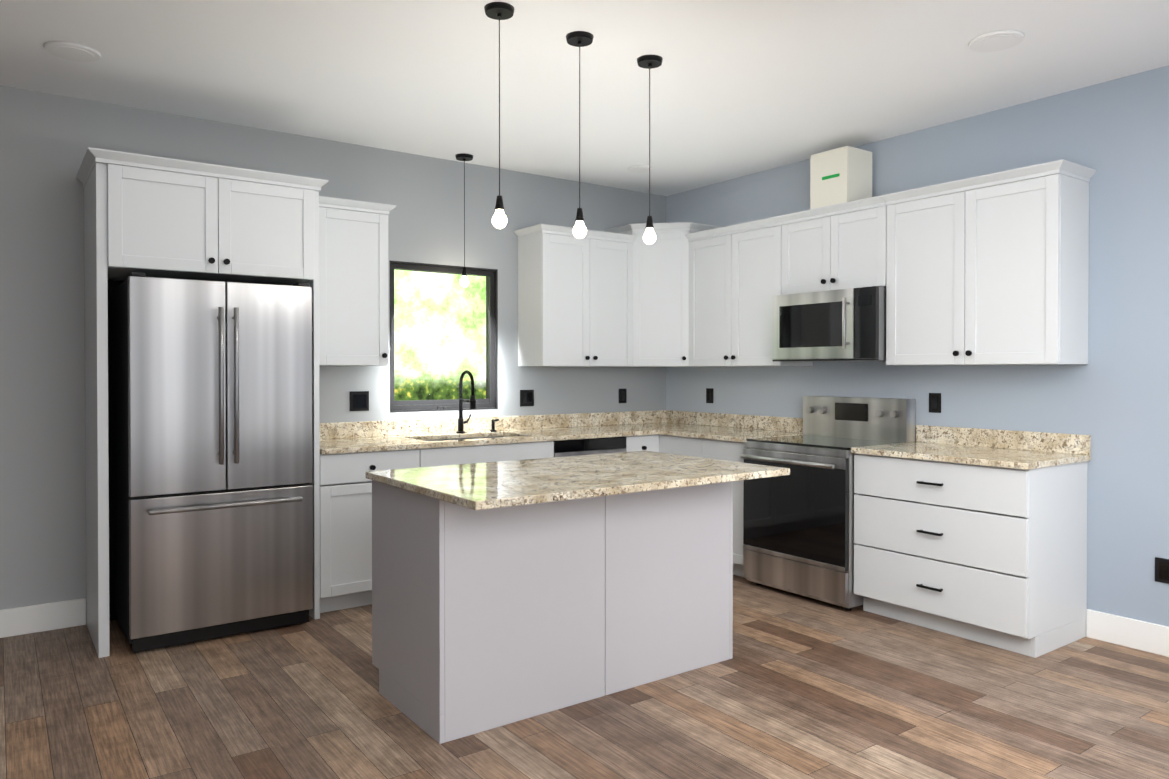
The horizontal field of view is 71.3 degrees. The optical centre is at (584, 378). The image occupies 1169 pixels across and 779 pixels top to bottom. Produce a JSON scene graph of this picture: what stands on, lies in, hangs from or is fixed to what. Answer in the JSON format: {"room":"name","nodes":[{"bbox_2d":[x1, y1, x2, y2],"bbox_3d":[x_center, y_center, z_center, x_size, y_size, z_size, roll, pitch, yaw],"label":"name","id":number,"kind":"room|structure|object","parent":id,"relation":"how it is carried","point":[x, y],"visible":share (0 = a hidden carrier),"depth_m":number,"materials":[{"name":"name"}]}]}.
{"room":"kitchen","nodes":[
{"label":"kitchen","id":0,"kind":"room"},
{"bbox_2d":[0,85,665,609],"bbox_3d":[-2.555,-0.085,4.464,8.150,2.775,0.150,0,1,-36],"label":"wall","id":1,"kind":"structure","parent":0,"point":[46,139],"depth_m":4.41,"materials":[{"name":"paint"}]},
{"bbox_2d":[0,598,85,637],"bbox_3d":[-4.225,1.244,3.169,3.913,0.140,0.016,0,1,-36],"label":"baseboard","id":2,"kind":"structure","parent":1,"relation":"attached to","point":[39,618],"depth_m":4.20,"materials":[{"name":"white wood"}]},
{"bbox_2d":[319,196,395,365],"bbox_3d":[-1.437,-0.562,4.949,0.475,0.970,0.360,0,1,-36],"label":"upper cabinet","id":3,"kind":"object","parent":1,"relation":"attached to","point":[353,286],"visible":0.83,"depth_m":4.83,"materials":[{"name":"white wood"}]},
{"bbox_2d":[350,391,368,410],"bbox_3d":[-1.430,0.146,5.179,0.125,0.125,0.010,0,1,-36],"label":"electrical outlet","id":4,"kind":"object","parent":1,"relation":"attached to","point":[359,400],"visible":1,"depth_m":5.17,"materials":[{"name":"black plastic"}]},
{"bbox_2d":[389,260,497,412],"bbox_3d":[-0.967,-0.273,5.572,0.805,0.990,0.090,0,1,-36],"label":"window","id":5,"kind":"structure","parent":1,"relation":"in","point":[443,329],"depth_m":5.57,"materials":[{"name":"black"}]},
{"bbox_2d":[520,390,533,406],"bbox_3d":[-0.416,0.144,5.911,0.115,0.120,0.010,0,1,-36],"label":"electrical outlet","id":6,"kind":"object","parent":1,"relation":"attached to","point":[526,397],"visible":1,"depth_m":5.91,"materials":[{"name":"black plastic"}]},
{"bbox_2d":[514,224,636,366],"bbox_3d":[-0.060,-0.571,5.943,0.843,0.970,0.360,0,1,-36],"label":"upper cabinet","id":7,"kind":"object","parent":1,"relation":"attached to","point":[575,301],"visible":1,"depth_m":5.79,"materials":[{"name":"white wood"}]},
{"bbox_2d":[619,389,626,402],"bbox_3d":[0.302,0.139,6.428,0.075,0.115,0.010,0,1,-36],"label":"electrical outlet","id":8,"kind":"object","parent":1,"relation":"attached to","point":[622,395],"visible":1,"depth_m":6.42,"materials":[{"name":"black plastic"}]},
{"bbox_2d":[603,222,719,366],"bbox_3d":[0.596,-0.616,6.233,0.657,1.055,0.657,0,1,-36],"label":"upper cabinet","id":9,"kind":"object","parent":1,"relation":"attached to","point":[661,301],"visible":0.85,"depth_m":6.04,"materials":[{"name":"white wood"}]},
{"bbox_2d":[0,574,1168,778],"bbox_3d":[-0.875,1.375,2.021,8.300,0.100,6.100,0,1,-36],"label":"floor","id":10,"kind":"structure","parent":0,"point":[797,686],"depth_m":3.19,"materials":[{"name":"brown wood"}]},
{"bbox_2d":[76,147,328,657],"bbox_3d":[-2.019,0.121,4.334,1.105,2.365,0.685,0,1,-36],"label":"surround","id":11,"kind":"object","parent":10,"relation":"on","point":[154,216],"visible":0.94,"depth_m":4.05,"materials":[{"name":"white wood"}]},
{"bbox_2d":[112,272,312,652],"bbox_3d":[-1.960,0.402,4.305,0.847,1.803,0.752,0,1,-36],"label":"refrigerator","id":12,"kind":"object","parent":10,"relation":"on","point":[212,473],"visible":1,"depth_m":4.02,"materials":[{"name":"grey metal"}]},
{"bbox_2d":[320,449,419,612],"bbox_3d":[-1.371,0.854,4.832,0.584,0.890,0.648,0,1,-36],"label":"base cabinet","id":13,"kind":"object","parent":10,"relation":"on","point":[345,533],"visible":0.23,"depth_m":4.53,"materials":[{"name":"white wood"}]},
{"bbox_2d":[419,436,553,466],"bbox_3d":[-0.752,0.850,5.279,0.938,0.890,0.648,0,1,-36],"label":"base cabinet","id":14,"kind":"object","parent":10,"relation":"on","point":[441,456],"visible":0.06,"depth_m":5.01,"materials":[{"name":"white wood"}]},
{"bbox_2d":[319,410,698,454],"bbox_3d":[-0.372,0.337,5.547,3.041,0.130,0.649,0,1,-36],"label":"countertop","id":15,"kind":"structure","parent":14,"relation":"on","point":[354,437],"depth_m":5.46,"materials":[{"name":"stone"}]},
{"bbox_2d":[424,436,505,440],"bbox_3d":[-0.749,0.510,5.274,0.764,0.209,0.424,0,1,-36],"label":"sink","id":16,"kind":"object","parent":15,"relation":"in","point":[465,438],"visible":0.1,"depth_m":5.48,"materials":[{"name":"metal"}]},
{"bbox_2d":[456,370,475,432],"bbox_3d":[-0.769,0.159,5.469,0.110,0.426,0.224,0,1,-36],"label":"faucet","id":17,"kind":"object","parent":15,"relation":"on","point":[461,421],"visible":1,"depth_m":5.50,"materials":[{"name":"black metal"}]},
{"bbox_2d":[490,419,498,431],"bbox_3d":[-0.621,0.325,5.649,0.043,0.091,0.093,0,1,-36],"label":"soap dispenser","id":18,"kind":"object","parent":15,"relation":"on","point":[493,426],"visible":1,"depth_m":5.66,"materials":[{"name":"black metal"}]},
{"bbox_2d":[372,480,732,743],"bbox_3d":[-0.113,0.865,3.639,1.495,0.890,0.678,0,1,-36],"label":"kitchen island","id":19,"kind":"object","parent":10,"relation":"on","point":[486,619],"visible":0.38,"depth_m":3.24,"materials":[{"name":"grey paint"}]},
{"bbox_2d":[366,451,789,509],"bbox_3d":[-0.015,0.406,3.481,1.535,0.030,0.975,0,1,-36],"label":"island countertop","id":20,"kind":"structure","parent":19,"relation":"on","point":[485,485],"depth_m":3.27,"materials":[{"name":"stone"}]},
{"bbox_2d":[554,437,625,456],"bbox_3d":[-0.114,0.848,5.712,0.596,0.886,0.651,0,1,-36],"label":"dishwasher","id":21,"kind":"object","parent":10,"relation":"on","point":[576,447],"visible":0.19,"depth_m":5.47,"materials":[{"name":"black metal"}]},
{"bbox_2d":[624,434,658,451],"bbox_3d":[0.489,0.842,6.174,0.915,0.890,0.648,0,1,-36],"label":"base cabinet","id":22,"kind":"object","parent":10,"relation":"on","point":[643,443],"visible":0.12,"depth_m":5.74,"materials":[{"name":"white wood"}]},
{"bbox_2d":[659,435,745,577],"bbox_3d":[1.025,0.846,5.660,0.648,0.890,0.865,0,1,-36],"label":"base cabinet","id":23,"kind":"object","parent":10,"relation":"on","point":[710,449],"visible":0.12,"depth_m":5.32,"materials":[{"name":"white wood"}]},
{"bbox_2d":[655,412,802,442],"bbox_3d":[1.024,0.337,5.637,0.671,0.130,0.840,0,1,-36],"label":"countertop","id":24,"kind":"structure","parent":23,"relation":"on","point":[703,425],"depth_m":5.85,"materials":[{"name":"stone"}]},
{"bbox_2d":[740,396,915,610],"bbox_3d":[1.455,0.710,4.961,0.733,1.175,0.762,0,1,-36],"label":"range","id":25,"kind":"object","parent":10,"relation":"on","point":[798,529],"visible":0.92,"depth_m":4.82,"materials":[{"name":"silver metal"}]},
{"bbox_2d":[854,453,1087,657],"bbox_3d":[2.000,0.859,4.304,0.654,0.890,0.935,0,1,-36],"label":"base cabinet","id":26,"kind":"object","parent":10,"relation":"on","point":[993,556],"visible":0.83,"depth_m":4.02,"materials":[{"name":"white wood"}]},
{"bbox_2d":[851,425,1090,469],"bbox_3d":[2.006,0.349,4.296,0.647,0.130,0.952,0,1,-36],"label":"countertop","id":27,"kind":"structure","parent":26,"relation":"on","point":[1024,450],"depth_m":4.27,"materials":[{"name":"stone"}]},
{"bbox_2d":[0,0,1168,195],"bbox_3d":[-0.875,-1.500,1.995,8.300,0.100,6.100,0,1,-36],"label":"ceiling","id":28,"kind":"structure","parent":0,"point":[739,88],"depth_m":3.88,"materials":[{"name":"white paint"}]},
{"bbox_2d":[44,41,100,61],"bbox_3d":[-2.288,-1.458,3.646,0.218,0.014,0.218,0,1,-36],"label":"recessed light","id":29,"kind":"object","parent":28,"relation":"in","point":[71,51],"visible":0.92,"depth_m":3.62,"materials":[{"name":"white plastic"}]},
{"bbox_2d":[455,153,472,286],"bbox_3d":[-0.800,-1.045,5.433,0.120,0.873,0.120,0,1,-36],"label":"pendant light","id":30,"kind":"object","parent":28,"relation":"hanging from","point":[464,280],"visible":1,"depth_m":5.42,"materials":[{"name":"black metal"}]},
{"bbox_2d":[484,2,514,228],"bbox_3d":[-0.337,-1.027,3.227,0.120,0.868,0.120,0,1,-36],"label":"pendant light","id":31,"kind":"object","parent":28,"relation":"hanging from","point":[499,11],"visible":1,"depth_m":3.21,"materials":[{"name":"black metal"}]},
{"bbox_2d":[566,31,593,237],"bbox_3d":[-0.021,-1.032,3.498,0.120,0.863,0.120,0,1,-36],"label":"pendant light","id":32,"kind":"object","parent":28,"relation":"hanging from","point":[579,39],"visible":1,"depth_m":3.49,"materials":[{"name":"black metal"}]},
{"bbox_2d":[627,165,651,172],"bbox_3d":[0.389,-1.477,5.763,0.178,0.014,0.178,0,1,-36],"label":"recessed light","id":33,"kind":"object","parent":28,"relation":"in","point":[639,168],"visible":1,"depth_m":5.74,"materials":[{"name":"white plastic"}]},
{"bbox_2d":[637,55,662,243],"bbox_3d":[0.300,-1.042,3.754,0.120,0.848,0.120,0,1,-36],"label":"pendant light","id":34,"kind":"object","parent":28,"relation":"hanging from","point":[649,62],"visible":1,"depth_m":3.74,"materials":[{"name":"black metal"}]},
{"bbox_2d":[968,30,1024,51],"bbox_3d":[1.784,-1.457,3.532,0.218,0.014,0.218,0,1,-36],"label":"recessed light","id":35,"kind":"object","parent":28,"relation":"in","point":[995,41],"visible":0.98,"depth_m":3.51,"materials":[{"name":"white plastic"}]},
{"bbox_2d":[666,65,1168,626],"bbox_3d":[2.429,-0.085,4.393,0.150,2.775,5.800,0,1,-36],"label":"wall","id":36,"kind":"structure","parent":0,"point":[1112,397],"depth_m":4.10,"materials":[{"name":"paint"}]},
{"bbox_2d":[706,388,713,402],"bbox_3d":[0.965,0.136,6.285,0.010,0.115,0.075,0,1,-36],"label":"electrical outlet","id":37,"kind":"object","parent":36,"relation":"attached to","point":[709,395],"visible":1,"depth_m":6.28,"materials":[{"name":"black plastic"}]},
{"bbox_2d":[685,216,812,366],"bbox_3d":[1.137,-0.569,5.737,0.360,0.970,0.876,0,1,-36],"label":"upper cabinet","id":38,"kind":"object","parent":36,"relation":"attached to","point":[734,279],"visible":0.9,"depth_m":5.62,"materials":[{"name":"white wood"}]},
{"bbox_2d":[778,195,886,294],"bbox_3d":[1.619,-0.791,5.067,0.360,0.515,0.768,0,1,-36],"label":"upper cabinet","id":39,"kind":"object","parent":36,"relation":"attached to","point":[836,246],"visible":0.71,"depth_m":4.95,"materials":[{"name":"white wood"}]},
{"bbox_2d":[772,286,885,361],"bbox_3d":[1.576,-0.319,5.040,0.468,0.425,0.760,0,1,-36],"label":"microwave","id":40,"kind":"object","parent":39,"relation":"attached to","point":[843,325],"visible":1,"depth_m":4.87,"materials":[{"name":"silver metal"}]},
{"bbox_2d":[810,146,871,208],"bbox_3d":[1.604,-1.227,5.097,0.252,0.354,0.275,0,1,-36],"label":"box","id":41,"kind":"object","parent":39,"relation":"on","point":[841,175],"visible":0.79,"depth_m":5.00,"materials":[{"name":"white cardboard"}]},
{"bbox_2d":[929,393,940,412],"bbox_3d":[2.053,0.144,4.777,0.010,0.115,0.075,0,1,-36],"label":"electrical outlet","id":42,"kind":"object","parent":36,"relation":"attached to","point":[934,402],"visible":1,"depth_m":4.77,"materials":[{"name":"black plastic"}]},
{"bbox_2d":[883,159,1096,364],"bbox_3d":[2.129,-0.557,4.363,0.360,0.970,0.970,0,1,-36],"label":"upper cabinet","id":43,"kind":"object","parent":36,"relation":"attached to","point":[990,269],"visible":1,"depth_m":4.18,"materials":[{"name":"white wood"}]},
{"bbox_2d":[1086,609,1168,656],"bbox_3d":[3.297,1.245,3.060,0.016,0.140,2.603,0,1,-36],"label":"baseboard","id":44,"kind":"structure","parent":36,"relation":"attached to","point":[1132,633],"depth_m":3.96,"materials":[{"name":"white wood"}]},
{"bbox_2d":[1155,557,1168,583],"bbox_3d":[2.732,0.908,3.844,0.010,0.115,0.075,0,1,-36],"label":"electrical outlet","id":45,"kind":"object","parent":36,"relation":"attached to","point":[1161,570],"visible":1,"depth_m":3.85,"materials":[{"name":"black plastic"}]}
]}

